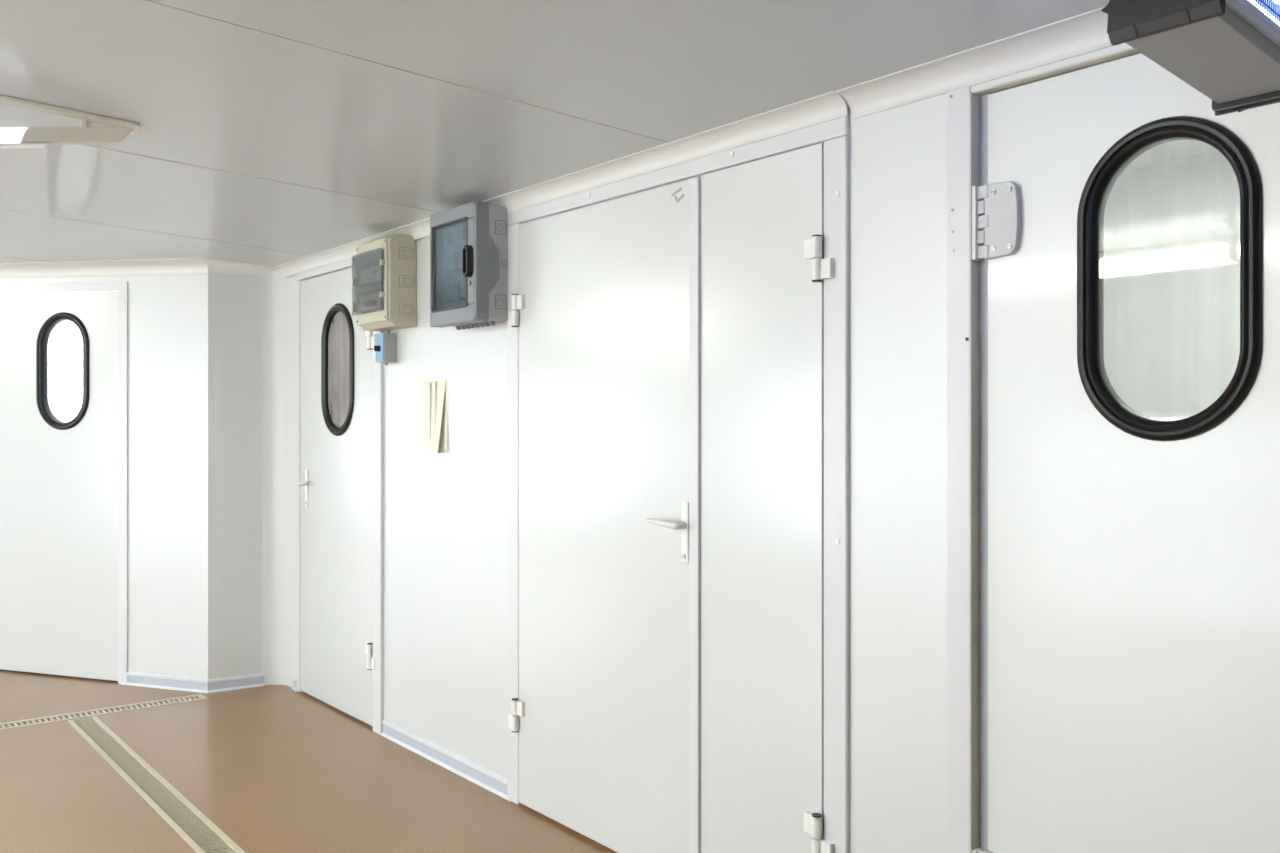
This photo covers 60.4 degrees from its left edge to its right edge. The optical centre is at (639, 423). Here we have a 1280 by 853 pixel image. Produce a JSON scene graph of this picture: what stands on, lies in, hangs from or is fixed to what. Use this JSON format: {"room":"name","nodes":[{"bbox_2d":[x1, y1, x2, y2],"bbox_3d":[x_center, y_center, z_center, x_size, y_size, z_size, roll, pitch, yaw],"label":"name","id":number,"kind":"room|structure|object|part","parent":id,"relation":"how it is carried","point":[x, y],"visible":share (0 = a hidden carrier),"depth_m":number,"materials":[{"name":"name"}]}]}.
{"room":"industrial corridor","nodes":[
{"label":"industrial corridor","id":0,"kind":"room"},
{"bbox_2d":[0,274,207,678],"bbox_3d":[-6.370,0.090,7.242,8.771,2.620,0.075,0,0,20],"label":"wall","id":1,"kind":"structure","parent":0,"point":[168,314],"depth_m":5.82,"materials":[{"name":"white paint"}]},
{"bbox_2d":[0,292,117,680],"bbox_3d":[-3.239,0.325,6.104,0.902,2.127,0.056,0,0,20],"label":"door","id":2,"kind":"structure","parent":1,"relation":"in","point":[59,351],"depth_m":6.09,"materials":[{"name":"white metal"}]},
{"bbox_2d":[0,281,127,683],"bbox_3d":[-3.225,0.366,6.114,1.028,2.327,0.079,0,0,20],"label":"door frame","id":3,"kind":"structure","parent":1,"relation":"attached to","point":[122,287],"depth_m":5.92,"materials":[{"name":"white plastic"}]},
{"bbox_2d":[121,672,264,692],"bbox_3d":[-2.403,1.365,5.818,0.788,0.069,0.184,0,0,2],"label":"baseboard","id":4,"kind":"structure","parent":1,"relation":"attached to","point":[133,678],"depth_m":5.81,"materials":[{"name":"white plastic"}]},
{"bbox_2d":[208,274,260,678],"bbox_3d":[-2.131,0.240,5.907,0.402,2.320,0.178,0,0,-38],"label":"wall","id":5,"kind":"structure","parent":0,"point":[242,292],"depth_m":5.82,"materials":[{"name":"white paint"}]},
{"bbox_2d":[213,272,224,678],"bbox_3d":[-2.207,0.280,5.765,0.057,2.160,0.004,0,0,-35],"label":"strip","id":6,"kind":"object","parent":5,"relation":"attached to","point":[218,281],"visible":1,"depth_m":5.77,"materials":[{"name":"white plastic"}]},
{"bbox_2d":[0,669,617,852],"bbox_3d":[-3.666,1.460,4.114,5.478,0.120,16.400,0,0,-38],"label":"floor","id":7,"kind":"structure","parent":0,"point":[275,768],"depth_m":4.27,"materials":[{"name":"beige plastic"}]},
{"bbox_2d":[0,694,207,729],"bbox_3d":[-3.549,1.429,4.622,3.335,0.062,0.117,0,0,-38],"label":"floor drain","id":8,"kind":"object","parent":7,"relation":"in","point":[41,720],"visible":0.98,"depth_m":5.35,"materials":[{"name":"beige metal"}]},
{"bbox_2d":[68,716,245,852],"bbox_3d":[-0.999,1.429,3.123,0.124,0.062,5.345,0,0,-38],"label":"floor drain","id":9,"kind":"object","parent":7,"relation":"in","point":[189,822],"visible":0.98,"depth_m":4.19,"materials":[{"name":"beige metal"}]},
{"bbox_2d":[0,0,1108,266],"bbox_3d":[-3.667,-1.010,4.177,5.400,0.375,16.500,0,0,-38],"label":"ceiling","id":10,"kind":"structure","parent":0,"point":[273,133],"depth_m":2.89,"materials":[{"name":"white metal"}]},
{"bbox_2d":[0,95,139,147],"bbox_3d":[-1.923,-0.816,3.024,1.004,0.271,0.099,0,0,-38],"label":"ceiling light","id":11,"kind":"object","parent":10,"relation":"attached to","point":[23,123],"visible":1,"depth_m":3.18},
{"bbox_2d":[0,127,27,142],"bbox_3d":[-2.042,-0.767,2.942,0.715,0.162,0.046,0,0,-38],"label":"diffuser","id":12,"kind":"object","parent":11,"relation":"attached to","point":[7,134],"depth_m":3.12,"materials":[{"name":"white plastic"}]},
{"bbox_3d":[-2.024,-0.745,2.956,0.760,0.129,0.054,0,0,-38],"label":"rail","id":13,"kind":"part","parent":11,"relation":"part of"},
{"bbox_3d":[-1.929,-0.839,3.026,0.996,0.214,0.030,0,0,-38],"label":"panel","id":14,"kind":"part","parent":11,"relation":"part of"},
{"bbox_2d":[0,257,279,278],"bbox_3d":[-6.240,-0.933,7.121,8.995,0.342,0.367,0,0,18],"label":"cove","id":15,"kind":"object","parent":10,"relation":"attached to","point":[200,265],"visible":0.86,"depth_m":5.89,"materials":[{"name":"white plastic"}]},
{"bbox_2d":[275,91,846,276],"bbox_3d":[-0.707,-0.816,4.324,0.051,0.064,3.928,0,0,-38],"label":"cove","id":16,"kind":"object","parent":10,"relation":"attached to","point":[828,106],"visible":0.71,"depth_m":3.39,"materials":[{"name":"white plastic"}]},
{"bbox_2d":[835,6,1118,119],"bbox_3d":[1.897,-0.811,1.029,0.059,0.072,4.472,0,0,-38],"label":"cove","id":17,"kind":"object","parent":10,"relation":"attached to","point":[1084,33],"visible":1,"depth_m":2.47,"materials":[{"name":"white plastic"}]},
{"bbox_2d":[1101,0,1279,115],"bbox_3d":[0.855,-0.681,1.631,0.364,0.372,0.169,0,0,-38],"label":"insect killer","id":18,"kind":"object","parent":10,"relation":"hanging from","point":[1228,51],"visible":1,"depth_m":1.57,"materials":[{"name":"grey metal"}]},
{"bbox_3d":[0.901,-0.648,1.575,0.306,0.195,0.016,9,-5,-38],"label":"rail","id":19,"kind":"part","parent":18,"relation":"part of","materials":[{"name":"grey metal"}]},
{"bbox_2d":[301,43,1130,852],"bbox_3d":[0.674,0.240,2.693,0.075,2.320,8.800,0,0,-38],"label":"wall","id":20,"kind":"structure","parent":0,"point":[445,511],"depth_m":2.77,"materials":[{"name":"white paint"}]},
{"bbox_2d":[261,269,296,687],"bbox_3d":[-1.908,0.280,5.835,0.120,2.240,0.259,0,0,-38],"label":"strip","id":21,"kind":"object","parent":20,"relation":"attached to","point":[278,292],"visible":0.78,"depth_m":5.90,"materials":[{"name":"white plastic"}]},
{"bbox_2d":[292,676,297,691],"bbox_3d":[-1.812,1.365,5.782,0.014,0.069,0.070,0,0,-38],"label":"baseboard","id":22,"kind":"structure","parent":20,"relation":"attached to","point":[295,680],"depth_m":5.78,"materials":[{"name":"white plastic"}]},
{"bbox_2d":[297,267,374,725],"bbox_3d":[-1.489,0.322,5.363,0.097,2.129,0.933,0,0,-38],"label":"door","id":23,"kind":"structure","parent":20,"relation":"in","point":[337,662],"depth_m":5.37,"materials":[{"name":"white metal"}]},
{"bbox_3d":[-1.711,0.305,5.608,0.051,0.027,0.104,0,0,-38],"label":"lever","id":24,"kind":"part","parent":23,"relation":"part of","materials":[{"name":"white metal"}]},
{"bbox_3d":[-1.714,0.329,5.656,0.008,0.195,0.032,0,0,-38],"label":"handle","id":25,"kind":"part","parent":23,"relation":"part of","materials":[{"name":"white plastic"}]},
{"bbox_2d":[296,258,383,734],"bbox_3d":[-1.475,0.300,5.360,0.026,2.200,1.030,0,0,-38],"label":"door frame","id":26,"kind":"structure","parent":20,"relation":"attached to","point":[378,368],"depth_m":4.98,"materials":[{"name":"white plastic"}]},
{"bbox_2d":[352,233,416,331],"bbox_3d":[-1.114,-0.611,4.780,0.156,0.392,0.325,0,0,-38],"label":"box","id":27,"kind":"object","parent":20,"relation":"attached to","point":[384,280],"visible":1,"depth_m":4.68,"materials":[{"name":"beige plastic"}]},
{"bbox_3d":[-1.168,-0.610,4.753,0.002,0.258,0.290,0,0,-38],"label":"plate","id":28,"kind":"part","parent":27,"relation":"part of","materials":[{"name":"plastic"}]},
{"bbox_2d":[374,330,396,364],"bbox_3d":[-1.131,-0.341,4.855,0.090,0.162,0.082,0,0,-38],"label":"switch","id":29,"kind":"object","parent":20,"relation":"attached to","point":[385,348],"visible":0.92,"depth_m":4.83,"materials":[{"name":"grey plastic"}]},
{"bbox_3d":[-1.156,-0.332,4.833,0.024,0.029,0.029,0,0,-38],"label":"knob","id":30,"kind":"part","parent":29,"relation":"part of","materials":[{"name":"black plastic"}]},
{"bbox_3d":[-1.146,-0.336,4.844,0.007,0.122,0.077,0,0,-38],"label":"plate","id":31,"kind":"part","parent":29,"relation":"part of","materials":[{"name":"blue plastic"}]},
{"bbox_2d":[420,379,447,452],"bbox_3d":[-0.869,-0.033,4.568,0.034,0.305,0.236,0,0,-38],"label":"paper sheet","id":32,"kind":"object","parent":20,"relation":"attached to","point":[433,393],"visible":1,"depth_m":4.56,"materials":[{"name":"beige paper"}]},
{"bbox_2d":[381,719,511,801],"bbox_3d":[-0.817,1.365,4.517,0.014,0.069,1.112,0,0,-38],"label":"baseboard","id":33,"kind":"structure","parent":20,"relation":"attached to","point":[495,783],"depth_m":4.47,"materials":[{"name":"white plastic"}]},
{"bbox_2d":[430,201,507,329],"bbox_3d":[-0.657,-0.591,4.181,0.178,0.446,0.360,0,0,-38],"label":"electrical box","id":34,"kind":"object","parent":20,"relation":"attached to","point":[469,241],"visible":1,"depth_m":4.08,"materials":[{"name":"grey plastic"}]},
{"bbox_3d":[-0.667,-0.596,4.176,0.006,0.328,0.308,0,0,-38],"label":"plate","id":35,"kind":"part","parent":34,"relation":"part of","materials":[{"name":"grey plastic"}]},
{"bbox_3d":[-0.632,-0.596,4.024,0.024,0.118,0.046,0,0,-38],"label":"door handle","id":36,"kind":"part","parent":34,"relation":"part of","materials":[{"name":"black plastic"}]},
{"bbox_2d":[508,143,833,852],"bbox_3d":[0.006,0.327,3.446,0.101,2.118,1.575,0,0,-38],"label":"door","id":37,"kind":"structure","parent":20,"relation":"in","point":[671,698],"depth_m":3.33,"materials":[{"name":"white metal"}]},
{"bbox_3d":[0.075,0.301,3.317,0.051,0.027,0.148,0,0,-38],"label":"lever","id":38,"kind":"part","parent":37,"relation":"part of","materials":[{"name":"white metal"}]},
{"bbox_3d":[0.135,0.325,3.285,0.008,0.185,0.032,0,0,-38],"label":"handle","id":39,"kind":"part","parent":37,"relation":"part of","materials":[{"name":"white plastic"}]},
{"bbox_2d":[507,109,849,852],"bbox_3d":[0.023,0.297,3.455,0.027,2.205,1.652,0,0,-38],"label":"door frame","id":40,"kind":"structure","parent":20,"relation":"attached to","point":[834,134],"depth_m":2.85,"materials":[{"name":"white plastic"}]},
{"bbox_2d":[947,85,969,852],"bbox_3d":[0.741,0.311,2.551,0.016,2.178,0.062,0,0,-38],"label":"strip","id":41,"kind":"object","parent":20,"relation":"attached to","point":[958,101],"visible":1,"depth_m":2.54,"materials":[{"name":"white plastic"}]},
{"bbox_2d":[970,47,1139,852],"bbox_3d":[1.101,0.319,2.149,0.077,2.162,1.017,0,0,-38],"label":"door frame","id":42,"kind":"structure","parent":20,"relation":"attached to","point":[978,99],"depth_m":2.53,"materials":[{"name":"white metal"}]},
{"bbox_2d":[972,53,1279,852],"bbox_3d":[1.098,0.317,2.148,0.066,2.142,1.008,0,0,-38],"label":"door","id":43,"kind":"structure","parent":20,"relation":"in","point":[1134,557],"depth_m":2.29,"materials":[{"name":"white plastic"}]},
{"bbox_2d":[1104,140,1239,420],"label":"window","id":44,"kind":"structure","parent":0,"point":[1172,215],"depth_m":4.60,"materials":[{"name":"clear glass"}]}
]}

